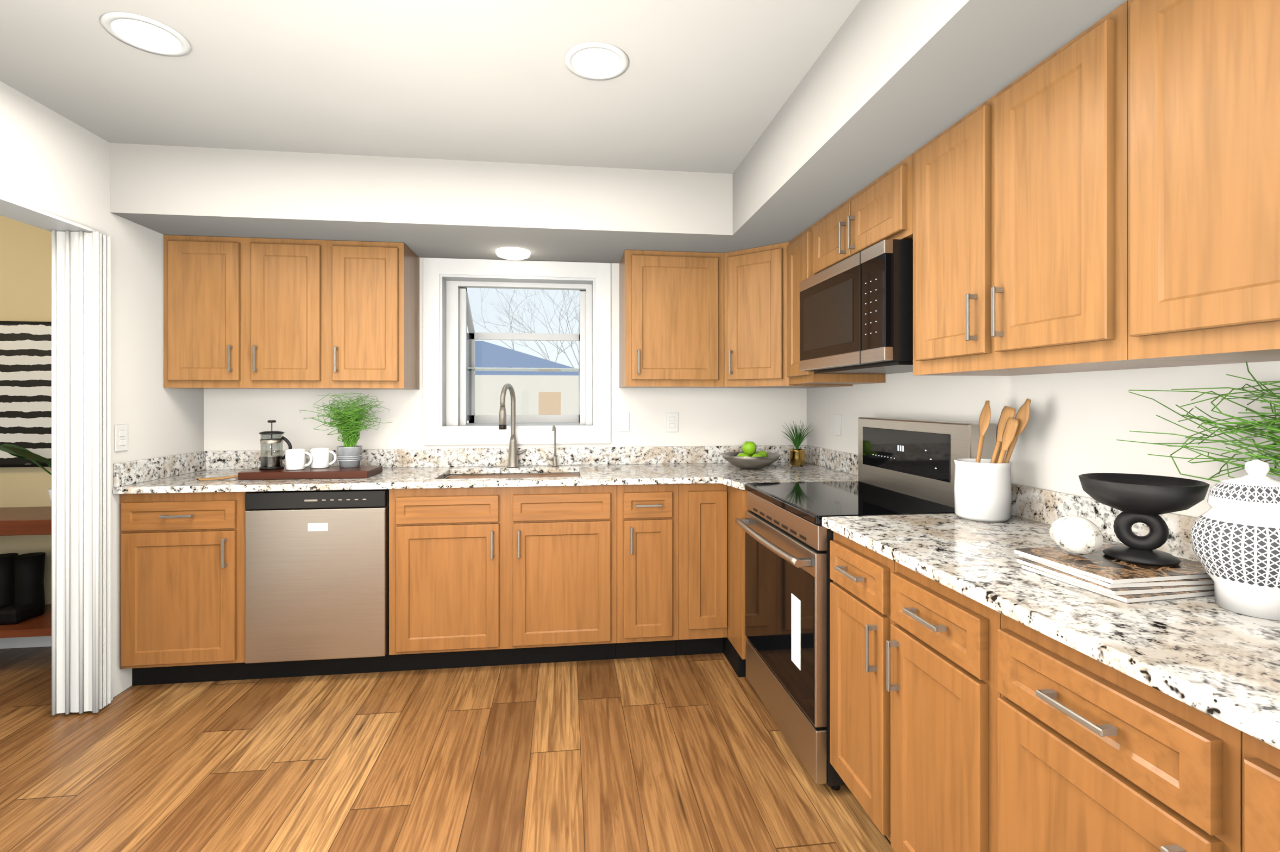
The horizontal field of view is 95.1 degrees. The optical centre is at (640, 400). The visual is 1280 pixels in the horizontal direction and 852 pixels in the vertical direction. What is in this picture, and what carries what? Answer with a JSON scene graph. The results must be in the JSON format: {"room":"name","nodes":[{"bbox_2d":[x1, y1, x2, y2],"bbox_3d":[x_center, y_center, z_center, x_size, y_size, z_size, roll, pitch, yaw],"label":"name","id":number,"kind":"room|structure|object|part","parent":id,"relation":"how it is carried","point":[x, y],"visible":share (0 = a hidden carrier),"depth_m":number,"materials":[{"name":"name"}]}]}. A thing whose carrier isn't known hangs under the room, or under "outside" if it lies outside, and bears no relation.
{"room":"kitchen","nodes":[
{"label":"kitchen","id":0,"kind":"room"},
{"bbox_2d":[0,215,51,604],"bbox_3d":[-3.555,0.090,0.735,2.730,2.400,4.850,0,0,-7],"label":"wall","id":1,"kind":"structure","parent":0,"point":[25,249],"depth_m":3.07,"materials":[{"name":"beige paint"}]},
{"bbox_2d":[0,321,51,467],"bbox_3d":[-3.504,-0.033,3.005,1.100,0.755,0.027,0,0,-7],"label":"picture","id":2,"kind":"object","parent":1,"relation":"attached to","point":[25,346],"visible":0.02,"depth_m":3.03},
{"bbox_2d":[0,635,113,700],"bbox_3d":[-3.657,1.240,2.663,2.712,0.100,0.700,0,0,-7],"label":"baseboard","id":3,"kind":"structure","parent":1,"relation":"attached to","point":[37,641],"depth_m":3.06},
{"bbox_2d":[0,80,203,697],"bbox_3d":[-2.132,0.090,0.839,0.120,2.400,4.700,0,0,-7],"label":"wall","id":4,"kind":"structure","parent":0,"point":[49,163],"depth_m":2.56,"materials":[{"name":"white paint"}]},
{"bbox_2d":[0,195,107,235],"bbox_3d":[-2.265,0.292,1.856,0.170,1.995,1.250,0,0,-7],"label":"trim","id":5,"kind":"structure","parent":4,"relation":"attached to","point":[10,208],"depth_m":2.23,"materials":[{"name":"white wood"}]},
{"bbox_2d":[51,230,110,715],"bbox_3d":[-2.311,0.293,2.427,0.172,1.969,0.081,0,0,-7],"label":"door","id":6,"kind":"structure","parent":4,"relation":"in","point":[81,261],"depth_m":2.40,"materials":[{"name":"white plastic"}]},
{"bbox_2d":[114,424,127,451],"bbox_3d":[-2.287,0.165,2.584,0.008,0.116,0.072,0,0,-7],"label":"outlet plate","id":7,"kind":"object","parent":4,"relation":"attached to","point":[120,431],"visible":1,"depth_m":2.58,"materials":[{"name":"white plastic"}]},
{"bbox_2d":[0,0,860,173],"bbox_3d":[-1.715,-1.135,0.892,6.520,0.050,5.100,0,0,-7],"label":"ceiling","id":8,"kind":"structure","parent":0,"point":[477,80],"depth_m":2.00,"materials":[{"name":"paint"}]},
{"bbox_2d":[100,11,190,56],"bbox_3d":[-1.494,-1.106,1.777,0.210,0.006,0.210,0,0,-7],"label":"recessed light","id":9,"kind":"object","parent":8,"relation":"in","point":[146,34],"visible":1,"depth_m":1.77,"materials":[{"name":"white plastic"}]},
{"bbox_2d":[564,41,628,80],"bbox_3d":[-0.141,-1.106,1.917,0.210,0.006,0.210,0,0,-7],"label":"recessed light","id":10,"kind":"object","parent":8,"relation":"in","point":[593,61],"visible":1,"depth_m":1.91,"materials":[{"name":"white plastic"}]},
{"bbox_2d":[0,646,894,851],"bbox_3d":[-1.715,1.315,0.892,6.520,0.050,5.100,0,0,-7],"label":"floor","id":11,"kind":"structure","parent":0,"point":[678,753],"depth_m":2.08,"materials":[{"name":"brown wood"}]},
{"bbox_2d":[0,506,51,638],"bbox_3d":[-3.511,0.922,2.822,1.640,0.735,0.380,0,0,-7],"label":"console table","id":12,"kind":"object","parent":11,"relation":"on","point":[17,520],"visible":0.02,"depth_m":2.73,"materials":[{"name":"brown wood"}]},
{"bbox_2d":[0,551,45,624],"bbox_3d":[-3.071,0.914,2.850,0.232,0.300,0.185,0,0,-7],"label":"boots","id":13,"kind":"object","parent":12,"relation":"on","point":[22,598],"visible":1,"depth_m":2.85,"materials":[{"name":"black leather"}]},
{"bbox_2d":[0,443,51,505],"bbox_3d":[-2.921,0.367,2.897,0.505,0.375,0.295,0,0,-29],"label":"plant","id":14,"kind":"object","parent":12,"relation":"on","point":[13,450],"visible":0.25,"depth_m":2.85,"materials":[{"name":"green plant"}]},
{"bbox_3d":[-2.838,0.494,2.917,0.160,0.120,0.160,0,0,-7],"label":"pot","id":15,"kind":"part","parent":14,"relation":"part of","materials":[{"name":"white ceramic"}]},
{"bbox_2d":[112,444,1279,851],"bbox_3d":[-0.466,0.782,1.775,3.416,1.016,3.258,0,0,-7],"label":"base cabinet","id":16,"kind":"object","parent":11,"relation":"on","point":[980,701],"visible":0.94,"depth_m":1.73,"materials":[{"name":"brown wood"}]},
{"bbox_2d":[196,465,382,480],"bbox_3d":[-1.702,0.357,2.884,0.755,0.036,0.260,0,0,-7],"label":"serving board","id":17,"kind":"object","parent":16,"relation":"on","point":[361,471],"visible":0.94,"depth_m":2.80,"materials":[{"name":"brown wood"}]},
{"bbox_2d":[258,419,292,469],"bbox_3d":[-1.810,0.218,2.893,0.137,0.240,0.108,0,0,27],"label":"press","id":18,"kind":"object","parent":17,"relation":"on","point":[272,462],"visible":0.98,"depth_m":2.87,"materials":[{"name":"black glass"}]},
{"bbox_2d":[285,448,312,469],"bbox_3d":[-1.683,0.289,2.884,0.086,0.097,0.109,0,0,44],"label":"mug","id":19,"kind":"object","parent":17,"relation":"on","point":[295,458],"visible":1,"depth_m":2.84,"materials":[{"name":"white ceramic"}]},
{"bbox_2d":[310,447,336,468],"bbox_3d":[-1.602,0.289,2.955,0.086,0.097,0.109,0,0,44],"label":"mug","id":20,"kind":"object","parent":17,"relation":"on","point":[320,456],"visible":0.98,"depth_m":2.92,"materials":[{"name":"white ceramic"}]},
{"bbox_2d":[299,392,392,467],"bbox_3d":[-1.480,0.149,2.964,0.400,0.377,0.388,0,0,-7],"label":"potted plant","id":21,"kind":"object","parent":17,"relation":"on","point":[349,455],"visible":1,"depth_m":2.95,"materials":[{"name":"green plant"}]},
{"bbox_2d":[245,488,388,663],"bbox_3d":[-1.503,0.796,2.941,0.602,0.764,0.588,0,0,-7],"label":"dishwasher","id":22,"kind":"object","parent":16,"relation":"in","point":[317,562],"visible":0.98,"depth_m":2.65,"materials":[{"name":"silver metal"}]},
{"bbox_2d":[442,472,579,479],"bbox_3d":[-0.668,0.506,3.050,0.740,0.199,0.450,0,0,-7],"label":"sink basin","id":23,"kind":"object","parent":16,"relation":"in","point":[449,475],"depth_m":3.21,"materials":[{"name":"silver metal"}]},
{"bbox_2d":[498,383,526,467],"bbox_3d":[-0.727,0.141,3.224,0.107,0.468,0.219,0,0,25],"label":"faucet","id":24,"kind":"object","parent":16,"relation":"on","point":[513,453],"visible":1,"depth_m":3.28,"materials":[{"name":"silver metal"}]},
{"bbox_2d":[546,425,558,466],"bbox_3d":[-0.487,0.257,3.319,0.067,0.235,0.076,0,0,-42],"label":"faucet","id":25,"kind":"object","parent":16,"relation":"on","point":[554,458],"visible":1,"depth_m":3.33,"materials":[{"name":"silver metal"}]},
{"bbox_2d":[721,441,780,469],"bbox_3d":[0.614,0.301,3.243,0.324,0.147,0.324,0,0,-7],"label":"fruit bowl","id":26,"kind":"object","parent":16,"relation":"on","point":[749,458],"visible":1,"depth_m":3.17,"materials":[{"name":"grey metal"}]},
{"bbox_2d":[782,420,813,466],"bbox_3d":[0.901,0.244,3.363,0.190,0.261,0.176,0,0,-7],"label":"pot","id":27,"kind":"object","parent":16,"relation":"on","point":[797,455],"visible":1,"depth_m":3.34,"materials":[{"name":"gold metal"}]},
{"bbox_2d":[954,398,1031,522],"bbox_3d":[1.097,0.184,1.850,0.160,0.381,0.204,0,0,-7],"label":"utensil crock","id":28,"kind":"object","parent":16,"relation":"on","point":[983,487],"visible":1,"depth_m":1.81,"materials":[{"name":"white ceramic"}]},
{"bbox_2d":[1116,361,1279,481],"bbox_3d":[1.219,0.149,1.098,0.203,0.451,0.723,0,0,-7],"label":"plant","id":29,"kind":"object","parent":16,"relation":"on","point":[1273,437],"visible":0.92,"depth_m":1.19,"materials":[{"name":"green plant"}]},
{"bbox_2d":[1189,459,1279,620],"bbox_3d":[1.105,0.240,1.049,0.177,0.270,0.177,0,0,-7],"label":"ginger jar","id":30,"kind":"object","parent":16,"relation":"on","point":[1236,541],"visible":1,"depth_m":1.02,"materials":[{"name":"ceramic"}]},
{"bbox_2d":[735,417,995,790],"bbox_3d":[0.806,0.683,2.313,0.710,1.211,0.765,0,0,-7],"label":"range","id":31,"kind":"object","parent":11,"relation":"on","point":[906,466],"visible":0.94,"depth_m":2.15,"materials":[{"name":"silver metal"}]},
{"bbox_3d":[0.790,0.589,2.311,0.544,0.938,0.765,0,0,-7],"label":"glass","id":32,"kind":"part","parent":31,"relation":"part of","materials":[{"name":"black glass"}]},
{"bbox_2d":[203,257,806,450],"bbox_3d":[-0.665,0.090,3.469,3.690,2.400,0.150,0,0,-7],"label":"wall","id":33,"kind":"structure","parent":0,"point":[234,419],"depth_m":3.40,"materials":[{"name":"paint"}]},
{"bbox_2d":[423,257,610,444],"bbox_3d":[-0.732,-0.278,3.638,1.062,1.057,0.539,0,0,-7],"label":"garden window","id":34,"kind":"structure","parent":33,"relation":"in","point":[449,368],"depth_m":3.43,"materials":[{"name":"plastic"}]},
{"bbox_3d":[-0.732,-0.278,3.641,0.890,0.885,0.532,0,0,-7],"label":"frame","id":35,"kind":"part","parent":34,"relation":"part of","materials":[{"name":"plastic"}]},
{"bbox_2d":[466,367,579,371],"bbox_3d":[-0.727,-0.196,3.718,0.710,0.008,0.280,0,0,-7],"label":"window rail","id":36,"kind":"object","parent":34,"relation":"attached to","point":[468,369],"depth_m":3.69,"materials":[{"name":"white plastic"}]},
{"bbox_2d":[666,412,678,431],"bbox_3d":[0.192,0.130,3.497,0.072,0.116,0.008,0,0,-7],"label":"outlet","id":37,"kind":"object","parent":33,"relation":"attached to","point":[671,418],"visible":1,"depth_m":3.49,"materials":[{"name":"white plastic"}]},
{"bbox_2d":[163,0,1279,389],"bbox_3d":[-0.472,-0.434,1.829,3.415,0.745,3.148,0,0,-7],"label":"upper cabinet","id":38,"kind":"object","parent":33,"relation":"attached to","point":[1115,205],"visible":0.97,"depth_m":1.48,"materials":[{"name":"brown wood"}]},
{"bbox_2d":[799,239,912,374],"bbox_3d":[0.973,-0.328,2.325,0.419,0.416,0.719,0,0,-7],"label":"microwave","id":39,"kind":"object","parent":38,"relation":"attached to","point":[856,313],"visible":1,"depth_m":2.12,"materials":[{"name":"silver metal"}]},
{"bbox_3d":[0.784,-0.334,2.301,0.032,0.314,0.715,0,0,-7],"label":"glass","id":40,"kind":"part","parent":39,"relation":"part of","materials":[{"name":"black glass"}]},
{"bbox_2d":[109,0,1127,263],"bbox_3d":[-0.376,-0.960,1.061,3.420,0.300,4.700,0,0,-7],"label":"soffit","id":41,"kind":"structure","parent":0,"point":[896,75],"depth_m":2.58,"materials":[{"name":"white paint"}]},
{"bbox_2d":[496,247,530,260],"bbox_3d":[-0.689,-0.792,3.184,0.184,0.033,0.184,0,0,-7],"label":"ceiling light","id":42,"kind":"object","parent":41,"relation":"attached to","point":[508,253],"depth_m":3.13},
{"bbox_2d":[806,360,1279,517],"bbox_3d":[1.395,0.090,1.285,0.150,2.400,4.700,0,0,-7],"label":"wall","id":43,"kind":"structure","parent":0,"point":[1076,420],"depth_m":1.68,"materials":[{"name":"paint"}]},
{"bbox_2d":[834,413,841,435],"bbox_3d":[1.073,0.133,3.187,0.011,0.116,0.072,0,0,-7],"label":"outlet plate","id":44,"kind":"object","parent":43,"relation":"attached to","point":[837,416],"visible":1,"depth_m":3.18,"materials":[{"name":"white plastic"}]},
{"bbox_2d":[1013,543,1214,603],"bbox_3d":[1.018,0.356,1.234,0.310,0.038,0.268,0,0,-7],"label":"magazines","id":45,"kind":"object","parent":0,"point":[1097,572],"visible":0.69,"depth_m":1.16,"materials":[{"name":"paper"}]},
{"bbox_2d":[1049,515,1103,555],"bbox_3d":[0.953,0.294,1.280,0.081,0.084,0.108,0,0,-7],"label":"decoration","id":46,"kind":"object","parent":45,"relation":"on","point":[1074,534],"visible":1,"depth_m":1.25,"materials":[{"name":"white stone"}]},
{"bbox_2d":[1078,472,1209,566],"bbox_3d":[1.067,0.252,1.249,0.212,0.169,0.212,0,0,-7],"label":"pedestal bowl","id":47,"kind":"object","parent":45,"relation":"on","point":[1141,498],"visible":1,"depth_m":1.22,"materials":[{"name":"black ceramic"}]},
{"label":"outside","id":48,"kind":"structure","parent":0,"visible":0},
{"bbox_3d":[-2.300,2.515,18.608,32.000,0.050,29.400,0,0,-7],"label":"ground","id":49,"kind":"structure","parent":48,"visible":0},
{"bbox_2d":[466,340,578,422],"bbox_3d":[-6.776,0.240,16.733,10.850,4.500,6.200,0,0,-7],"label":"neighbouring building","id":50,"kind":"structure","parent":49,"relation":"on","point":[526,385],"depth_m":14.45,"materials":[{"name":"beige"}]},
{"bbox_2d":[471,288,579,367],"bbox_3d":[-3.357,-1.858,25.548,10.799,8.720,4.459,0,0,17],"label":"trees","id":51,"kind":"object","parent":49,"relation":"on","point":[563,294],"visible":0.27,"depth_m":25.80,"materials":[{"name":"black plant"}]},
{"bbox_2d":[538,391,560,415],"bbox_3d":[-1.917,1.155,12.458,0.460,2.670,0.300,0,0,-7],"label":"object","id":52,"kind":"object","parent":49,"relation":"on","point":[549,402],"visible":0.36,"depth_m":12.31,"materials":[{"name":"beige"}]}
]}

